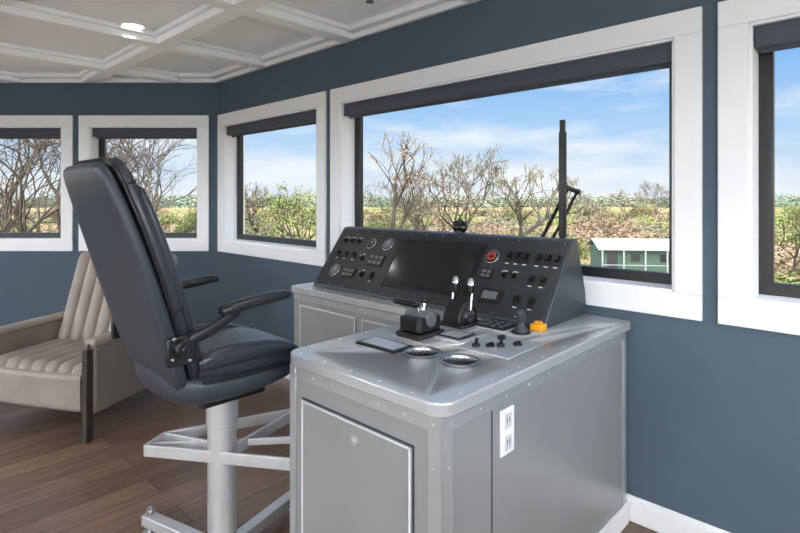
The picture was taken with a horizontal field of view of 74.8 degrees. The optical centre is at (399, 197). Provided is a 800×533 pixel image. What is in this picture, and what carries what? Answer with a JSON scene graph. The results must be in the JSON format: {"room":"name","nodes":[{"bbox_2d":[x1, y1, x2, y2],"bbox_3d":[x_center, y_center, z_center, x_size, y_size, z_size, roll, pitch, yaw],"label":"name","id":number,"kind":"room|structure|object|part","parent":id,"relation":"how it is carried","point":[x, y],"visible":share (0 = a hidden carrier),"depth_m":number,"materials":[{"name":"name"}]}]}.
{"room":"ship's wheelhouse","nodes":[
{"label":"ship's wheelhouse","id":0,"kind":"room"},
{"bbox_2d":[0,83,217,325],"bbox_3d":[-3.456,0.140,5.596,3.270,2.900,0.220,0,0,0],"label":"wall","id":1,"kind":"structure","parent":0,"point":[33,284],"depth_m":5.49,"materials":[{"name":"blue paint"}]},
{"bbox_2d":[0,126,60,239],"bbox_3d":[-4.162,-0.154,5.591,1.245,1.189,0.230,0,0,0],"label":"window","id":2,"kind":"structure","parent":1,"relation":"in","point":[5,133],"depth_m":5.50,"materials":[{"name":"glass"}]},
{"bbox_3d":[-4.162,-0.154,5.638,1.225,1.169,0.045,0,0,0],"label":"sash frame","id":3,"kind":"part","parent":2,"relation":"part of","materials":[{"name":"black metal"}]},
{"bbox_2d":[0,128,60,138],"bbox_3d":[-4.162,-0.681,5.542,1.215,0.109,0.088,0,0,0],"label":"roller shade","id":4,"kind":"object","parent":2,"relation":"attached to","point":[5,133],"depth_m":5.50,"materials":[{"name":"fabric"}]},
{"bbox_2d":[0,115,72,250],"bbox_3d":[-4.162,-0.154,5.475,1.475,1.419,0.022,0,0,0],"label":"window frame","id":5,"kind":"structure","parent":1,"relation":"attached to","point":[65,121],"depth_m":5.46,"materials":[{"name":"white wood"}]},
{"bbox_2d":[0,73,215,82],"bbox_3d":[-3.454,-1.248,5.436,3.091,0.085,0.100,0,0,0],"label":"crown molding","id":6,"kind":"structure","parent":1,"relation":"attached to","point":[24,77],"depth_m":5.45,"materials":[{"name":"white wood"}]},
{"bbox_2d":[90,126,197,239],"bbox_3d":[-2.680,-0.154,5.591,1.130,1.189,0.230,0,0,0],"label":"window","id":7,"kind":"structure","parent":1,"relation":"in","point":[102,134],"depth_m":5.50,"materials":[{"name":"glass"}]},
{"bbox_2d":[93,128,196,138],"bbox_3d":[-2.680,-0.681,5.542,1.100,0.109,0.088,0,0,0],"label":"roller shade","id":8,"kind":"object","parent":7,"relation":"attached to","point":[101,133],"depth_m":5.50,"materials":[{"name":"fabric"}]},
{"bbox_2d":[79,115,208,250],"bbox_3d":[-2.680,-0.154,5.475,1.360,1.419,0.022,0,0,0],"label":"window frame","id":9,"kind":"structure","parent":1,"relation":"attached to","point":[85,121],"depth_m":5.46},
{"bbox_2d":[0,0,419,72],"bbox_3d":[-2.834,-1.350,0.938,10.152,0.120,8.400,0,0,44],"label":"ceiling","id":10,"kind":"structure","parent":0,"point":[244,33],"depth_m":4.03,"materials":[{"name":"white paint"}]},
{"bbox_2d":[117,20,148,30],"bbox_3d":[-1.990,-1.282,3.900,0.210,0.013,0.210,0,0,0],"label":"recessed light","id":11,"kind":"object","parent":10,"relation":"in","point":[142,26],"visible":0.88,"depth_m":3.87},
{"bbox_2d":[0,0,474,82],"bbox_3d":[-2.837,-1.248,0.973,9.452,0.085,7.780,0,0,44],"label":"ceiling beams","id":12,"kind":"structure","parent":10,"relation":"attached to","point":[175,36],"depth_m":3.90,"materials":[{"name":"white wood"}]},
{"bbox_2d":[0,378,657,532],"bbox_3d":[-2.834,1.640,0.938,10.152,0.100,8.400,0,0,44],"label":"floor","id":13,"kind":"structure","parent":0,"point":[51,481],"depth_m":3.04,"materials":[{"name":"brown wood"}]},
{"bbox_2d":[0,251,177,443],"bbox_3d":[-2.347,1.012,3.967,0.980,1.156,0.991,0,0,15],"label":"leather recliner","id":14,"kind":"object","parent":13,"relation":"on","point":[69,359],"visible":0.73,"depth_m":3.60,"materials":[{"name":"beige leather"}]},
{"bbox_3d":[-2.775,1.195,4.071,0.070,0.450,0.840,0,0,15],"label":"arm panel","id":15,"kind":"part","parent":14,"relation":"part of","materials":[{"name":"leather"}]},
{"bbox_2d":[0,338,85,393],"bbox_3d":[-2.389,1.189,3.812,0.800,0.182,0.620,0,0,15],"label":"seat cushion","id":16,"kind":"object","parent":14,"relation":"on","point":[58,360],"depth_m":3.57,"materials":[{"name":"leather"}]},
{"bbox_2d":[58,251,175,340],"bbox_3d":[-2.284,0.832,4.205,0.800,0.796,0.420,0,0,15],"label":"cushion","id":17,"kind":"object","parent":14,"relation":"on","point":[87,314],"depth_m":4.14,"materials":[{"name":"leather"}]},
{"bbox_3d":[-1.925,1.195,3.843,0.070,0.450,0.840,0,0,15],"label":"arm panel","id":18,"kind":"part","parent":14,"relation":"part of","materials":[{"name":"leather"}]},
{"bbox_2d":[63,157,299,532],"bbox_3d":[-0.849,0.723,2.177,0.946,1.733,0.833,0,0,-17],"label":"chair","id":19,"kind":"object","parent":13,"relation":"on","point":[213,365],"visible":0.92,"depth_m":1.99,"materials":[{"name":"leather"}]},
{"bbox_2d":[81,157,199,378],"bbox_3d":[-1.002,0.279,2.001,0.520,0.854,0.324,0,0,44],"label":"backrest cushion","id":20,"kind":"object","parent":19,"relation":"on","point":[132,259],"depth_m":1.83,"materials":[{"name":"leather"}]},
{"bbox_3d":[-0.765,0.820,2.250,0.240,0.040,0.280,0,0,44],"label":"seat mount plate","id":21,"kind":"part","parent":19,"relation":"part of","materials":[{"name":"black plastic"}]},
{"bbox_2d":[199,326,299,377],"bbox_3d":[-0.750,0.663,2.266,0.480,0.127,0.525,0,0,44],"label":"seat cushion","id":22,"kind":"object","parent":19,"relation":"on","point":[269,356],"depth_m":2.12,"materials":[{"name":"leather"}]},
{"bbox_2d":[290,226,629,532],"bbox_3d":[-0.128,0.898,2.744,2.080,1.385,1.460,0,0,44],"label":"console","id":23,"kind":"object","parent":13,"relation":"on","point":[530,437],"depth_m":2.02,"materials":[{"name":"metal"}]},
{"bbox_3d":[-0.245,1.085,3.129,1.180,0.730,0.008,0,0,44],"label":"door","id":24,"kind":"part","parent":23,"relation":"part of","materials":[{"name":"paint"}]},
{"bbox_3d":[-0.167,1.113,1.797,0.560,0.695,0.010,0,0,44],"label":"access door","id":25,"kind":"part","parent":23,"relation":"part of","materials":[{"name":"paint"}]},
{"bbox_2d":[393,296,444,339],"bbox_3d":[0.077,0.515,2.300,0.181,0.163,0.180,0,0,44],"label":"lever","id":26,"kind":"object","parent":23,"relation":"on","point":[416,324],"visible":0.99,"depth_m":2.24,"materials":[{"name":"black plastic"}]},
{"bbox_2d":[402,346,441,358],"bbox_3d":[0.085,0.643,2.025,0.152,0.102,0.152,0,0,44],"label":"cup holder","id":27,"kind":"object","parent":23,"relation":"on","point":[419,352],"visible":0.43,"depth_m":2.07,"materials":[{"name":"metal"}]},
{"bbox_2d":[439,353,480,367],"bbox_3d":[0.221,0.643,1.925,0.152,0.102,0.152,0,0,44],"label":"cup holder","id":28,"kind":"object","parent":23,"relation":"on","point":[462,360],"visible":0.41,"depth_m":1.97,"materials":[{"name":"metal"}]},
{"bbox_2d":[452,219,467,232],"bbox_3d":[0.354,0.167,3.097,0.121,0.081,0.067,0,0,44],"label":"compass","id":29,"kind":"object","parent":23,"relation":"on","point":[458,227],"visible":1,"depth_m":3.07,"materials":[{"name":"black plastic"}]},
{"bbox_2d":[452,219,467,227],"bbox_3d":[0.354,0.152,3.097,0.121,0.052,0.012,0,0,44],"label":"hood","id":30,"kind":"object","parent":29,"relation":"attached to","point":[462,224],"depth_m":3.07,"materials":[{"name":"black plastic"}]},
{"bbox_2d":[290,282,629,417],"bbox_3d":[-0.128,0.623,2.744,2.080,0.045,1.460,0,0,44],"label":"countertop","id":31,"kind":"structure","parent":23,"relation":"on","point":[437,387],"depth_m":1.92,"materials":[{"name":"metal"}]},
{"bbox_2d":[440,276,481,328],"bbox_3d":[0.285,0.486,2.475,0.150,0.220,0.160,0,0,44],"label":"throttle lever","id":32,"kind":"object","parent":23,"relation":"on","point":[461,313],"visible":0.95,"depth_m":2.44,"materials":[{"name":"black plastic"}]},
{"bbox_2d":[500,405,513,457],"bbox_3d":[0.364,0.792,1.779,0.007,0.155,0.084,0,0,44],"label":"outlet plate","id":33,"kind":"object","parent":23,"relation":"attached to","point":[506,411],"depth_m":1.77,"materials":[{"name":"white plastic"}]},
{"bbox_2d":[511,309,530,334],"bbox_3d":[0.538,0.548,2.324,0.084,0.102,0.084,0,0,44],"label":"joystick","id":34,"kind":"object","parent":23,"relation":"on","point":[520,329],"visible":1,"depth_m":2.31,"materials":[{"name":"black plastic"}]},
{"bbox_3d":[0.538,0.595,2.324,0.084,0.008,0.084,0,0,44],"label":"plate","id":35,"kind":"part","parent":34,"relation":"part of","materials":[{"name":"black plastic"}]},
{"bbox_3d":[0.611,0.579,2.386,0.105,0.040,0.056,0,0,44],"label":"emergency button","id":36,"kind":"part","parent":23,"relation":"part of","materials":[{"name":"orange plastic"}]},
{"bbox_2d":[218,0,799,532],"bbox_3d":[0.747,0.140,3.112,7.296,2.900,0.220,0,0,44],"label":"wall","id":37,"kind":"structure","parent":0,"point":[713,408],"depth_m":2.47,"materials":[{"name":"blue paint"}]},
{"bbox_2d":[224,107,315,250],"bbox_3d":[-1.167,-0.154,4.925,1.559,1.189,0.230,0,0,44],"label":"window","id":38,"kind":"structure","parent":37,"relation":"in","point":[309,117],"depth_m":5.37,"materials":[{"name":"glass"}]},
{"bbox_2d":[227,110,315,136],"bbox_3d":[-1.200,-0.681,4.889,1.529,0.109,0.088,0,0,44],"label":"roller shade","id":39,"kind":"object","parent":38,"relation":"attached to","point":[309,117],"depth_m":4.80,"materials":[{"name":"fabric"}]},
{"bbox_2d":[218,91,326,265],"bbox_3d":[-1.247,-0.154,4.841,1.789,1.419,0.023,0,0,44],"label":"window frame","id":40,"kind":"structure","parent":37,"relation":"attached to","point":[318,100],"depth_m":4.48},
{"bbox_2d":[211,0,480,82],"bbox_3d":[0.593,-1.248,3.038,7.000,0.085,0.100,0,0,44],"label":"crown molding","id":41,"kind":"structure","parent":37,"relation":"attached to","point":[421,9],"depth_m":3.86,"materials":[{"name":"white wood"}]},
{"bbox_2d":[284,374,729,532],"bbox_3d":[0.621,1.526,3.067,6.960,0.123,0.018,0,0,44],"label":"baseboard","id":42,"kind":"structure","parent":37,"relation":"attached to","point":[647,514],"depth_m":2.47,"materials":[{"name":"white wood"}]},
{"bbox_2d":[340,38,673,291],"bbox_3d":[0.486,-0.154,3.354,2.413,1.189,0.230,0,0,44],"label":"window","id":43,"kind":"structure","parent":37,"relation":"in","point":[657,57],"depth_m":2.98,"materials":[{"name":"glass"}]},
{"bbox_2d":[344,42,671,118],"bbox_3d":[0.452,-0.681,3.318,2.383,0.109,0.088,0,0,44],"label":"roller shade","id":44,"kind":"object","parent":43,"relation":"attached to","point":[657,57],"depth_m":3.00,"materials":[{"name":"fabric"}]},
{"bbox_2d":[330,6,702,320],"bbox_3d":[0.406,-0.154,3.270,2.643,1.419,0.023,0,0,44],"label":"window frame","id":45,"kind":"structure","parent":37,"relation":"attached to","point":[685,26],"depth_m":2.47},
{"bbox_2d":[540,120,580,237],"bbox_3d":[0.910,0.045,3.144,0.365,1.010,0.080,0,0,44],"label":"windshield wiper","id":46,"kind":"object","parent":37,"relation":"in","point":[564,188],"depth_m":3.07,"materials":[{"name":"black plastic"}]},
{"bbox_3d":[0.922,0.158,3.150,0.355,0.483,0.054,0,0,44],"label":"arm","id":47,"kind":"part","parent":46,"relation":"part of","materials":[{"name":"black plastic"}]},
{"bbox_3d":[0.958,-0.080,3.083,0.046,0.760,0.022,0,0,44],"label":"blade","id":48,"kind":"part","parent":46,"relation":"part of","materials":[{"name":"black plastic"}]},
{"bbox_2d":[718,0,799,334],"bbox_3d":[2.101,-0.154,1.657,1.911,1.419,0.024,0,0,44],"label":"window frame","id":49,"kind":"structure","parent":37,"relation":"attached to","point":[735,308],"depth_m":2.26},
{"bbox_2d":[749,13,799,306],"bbox_3d":[2.181,-0.154,1.742,1.681,1.189,0.230,0,0,44],"label":"window","id":50,"kind":"structure","parent":37,"relation":"in","point":[784,35],"depth_m":2.30,"materials":[{"name":"glass"}]},
{"bbox_2d":[754,18,799,52],"bbox_3d":[2.148,-0.681,1.706,1.651,0.109,0.088,0,0,44],"label":"roller shade","id":51,"kind":"object","parent":50,"relation":"attached to","point":[784,35],"depth_m":2.19,"materials":[{"name":"fabric"}]},
{"label":"outside","id":52,"kind":"structure","parent":0,"visible":0},
{"bbox_2d":[0,199,798,281],"bbox_3d":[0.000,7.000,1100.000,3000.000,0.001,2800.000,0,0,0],"label":"ground","id":53,"kind":"structure","parent":52,"point":[617,208],"depth_m":292.92,"materials":[{"name":"green plant"}]},
{"bbox_2d":[0,139,146,232],"bbox_3d":[-20.232,0.149,32.217,10.813,13.772,8.066,0,0,-45],"label":"bare tree","id":54,"kind":"object","parent":53,"relation":"on","point":[57,216],"visible":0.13,"depth_m":30.75,"materials":[{"name":"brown plant"}]},
{"bbox_2d":[0,139,151,232],"bbox_3d":[-17.724,0.763,20.439,9.462,12.483,13.286,0,0,41],"label":"bare tree","id":55,"kind":"object","parent":53,"relation":"on","point":[24,152],"visible":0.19,"depth_m":21.92,"materials":[{"name":"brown plant"}]},
{"bbox_2d":[0,139,164,230],"bbox_3d":[-20.047,0.221,28.899,10.285,13.569,14.442,0,0,27],"label":"bare tree","id":56,"kind":"object","parent":53,"relation":"on","point":[27,143],"visible":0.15,"depth_m":27.79,"materials":[{"name":"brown plant"}]},
{"bbox_2d":[0,139,196,232],"bbox_3d":[-12.131,1.305,18.519,12.131,11.398,8.640,0,0,0],"label":"bare tree","id":57,"kind":"object","parent":53,"relation":"on","point":[22,228],"visible":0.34,"depth_m":18.49,"materials":[{"name":"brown plant"}]},
{"bbox_2d":[6,139,248,227],"bbox_3d":[-12.135,0.899,23.249,9.257,12.212,12.997,0,0,-36],"label":"bare tree","id":58,"kind":"object","parent":53,"relation":"on","point":[119,151],"visible":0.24,"depth_m":22.13,"materials":[{"name":"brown plant"}]},
{"bbox_2d":[49,139,266,232],"bbox_3d":[-13.250,1.577,30.320,11.553,10.855,8.228,0,0,-40],"label":"bare tree","id":59,"kind":"object","parent":53,"relation":"on","point":[162,152],"visible":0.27,"depth_m":30.03,"materials":[{"name":"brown plant"}]},
{"bbox_2d":[162,214,253,234],"bbox_3d":[-12.572,3.515,33.258,4.941,7.007,7.837,0,0,36],"label":"leafy tree","id":60,"kind":"object","parent":53,"relation":"on","point":[178,229],"visible":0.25,"depth_m":31.85,"materials":[{"name":"green plant"}]},
{"bbox_2d":[245,183,271,234],"bbox_3d":[-17.320,2.480,58.001,5.996,9.081,9.770,0,0,-17],"label":"bare tree","id":61,"kind":"object","parent":53,"relation":"on","point":[247,200],"visible":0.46,"depth_m":57.66,"materials":[{"name":"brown plant"}]},
{"bbox_2d":[251,181,315,239],"bbox_3d":[-6.989,2.934,35.245,5.764,8.174,9.143,0,0,-17],"label":"leafy tree","id":62,"kind":"object","parent":53,"relation":"on","point":[278,226],"visible":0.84,"depth_m":35.40,"materials":[{"name":"green plant"}]},
{"bbox_2d":[256,185,315,239],"bbox_3d":[-9.286,2.818,50.283,9.404,8.408,5.929,0,0,-13],"label":"leafy tree","id":63,"kind":"object","parent":53,"relation":"on","point":[306,193],"visible":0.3,"depth_m":49.53,"materials":[{"name":"green plant"}]},
{"bbox_2d":[363,161,433,229],"bbox_3d":[-0.427,1.038,71.711,11.154,11.962,9.321,0,0,12],"label":"bare tree","id":64,"kind":"object","parent":53,"relation":"on","point":[421,171],"visible":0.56,"depth_m":70.62,"materials":[{"name":"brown plant"}]},
{"bbox_2d":[0,202,799,284],"bbox_3d":[22.895,4.189,127.422,426.597,6.188,201.614,0,0,0],"label":"thicket","id":65,"kind":"object","parent":53,"relation":"on","point":[610,226],"visible":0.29,"depth_m":99.93,"materials":[{"name":"green plant"}]},
{"bbox_2d":[0,191,799,207],"bbox_3d":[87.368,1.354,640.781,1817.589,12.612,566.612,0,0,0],"label":"forest","id":66,"kind":"object","parent":53,"relation":"on","point":[781,201],"visible":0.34,"depth_m":400.66,"materials":[{"name":"green plant"}]},
{"bbox_2d":[368,131,471,230],"bbox_3d":[1.045,1.231,35.754,6.792,11.598,9.106,0,0,-3],"label":"bare tree","id":67,"kind":"object","parent":53,"relation":"on","point":[405,151],"visible":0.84,"depth_m":35.22,"materials":[{"name":"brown plant"}]},
{"bbox_2d":[388,143,507,232],"bbox_3d":[3.193,1.454,36.471,8.671,11.127,10.376,0,0,12],"label":"bare tree","id":68,"kind":"object","parent":53,"relation":"on","point":[496,169],"visible":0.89,"depth_m":37.20,"materials":[{"name":"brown plant"}]},
{"bbox_2d":[481,162,611,235],"bbox_3d":[12.750,1.937,46.399,10.943,10.170,6.715,0,0,-18],"label":"bare tree","id":69,"kind":"object","parent":53,"relation":"on","point":[530,179],"visible":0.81,"depth_m":46.34,"materials":[{"name":"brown plant"}]},
{"bbox_2d":[590,243,668,272],"bbox_3d":[23.000,5.825,51.000,7.600,2.350,4.400,0,0,8],"label":"house","id":70,"kind":"structure","parent":53,"relation":"on","point":[652,257],"depth_m":48.94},
{"bbox_2d":[585,238,668,250],"bbox_3d":[22.972,4.390,50.802,8.400,0.920,5.600,0,0,8],"label":"house roof","id":71,"kind":"structure","parent":70,"relation":"attached to","point":[624,244],"depth_m":49.54,"materials":[{"name":"white metal"}]},
{"bbox_2d":[607,251,668,267],"bbox_3d":[22.245,5.950,48.859,5.500,1.900,0.050,0,0,8],"label":"windows","id":72,"kind":"structure","parent":70,"relation":"in","point":[611,255],"depth_m":49.12,"materials":[{"name":"grey glass"}]},
{"bbox_2d":[607,189,651,223],"bbox_3d":[46.961,2.480,107.557,9.333,9.081,7.137,0,0,33],"label":"bare tree","id":73,"kind":"object","parent":53,"relation":"on","point":[621,192],"visible":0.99,"depth_m":107.61,"materials":[{"name":"grey plant"}]},
{"bbox_2d":[602,250,667,272],"bbox_3d":[22.596,5.900,48.128,7.720,2.200,0.100,0,0,8],"label":"posts","id":74,"kind":"object","parent":53,"relation":"on","point":[623,265],"visible":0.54,"depth_m":48.22,"materials":[{"name":"white wood"}]},
{"bbox_2d":[638,180,668,219],"bbox_3d":[65.363,1.107,133.161,10.667,11.823,10.786,0,0,8],"label":"bare tree","id":75,"kind":"object","parent":53,"relation":"on","point":[643,185],"visible":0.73,"depth_m":131.64,"materials":[{"name":"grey plant"}]},
{"bbox_2d":[775,205,799,276],"bbox_3d":[31.423,3.283,40.367,8.359,7.474,5.270,0,0,10],"label":"leafy tree","id":76,"kind":"object","parent":53,"relation":"on","point":[779,218],"visible":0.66,"depth_m":40.27,"materials":[{"name":"green plant"}]},
{"bbox_2d":[786,207,799,230],"bbox_3d":[30.219,2.702,34.726,6.093,8.642,9.665,0,0,-15],"label":"leafy tree","id":77,"kind":"object","parent":53,"relation":"on","point":[796,216],"visible":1,"depth_m":38.14,"materials":[{"name":"green plant"}]}
]}

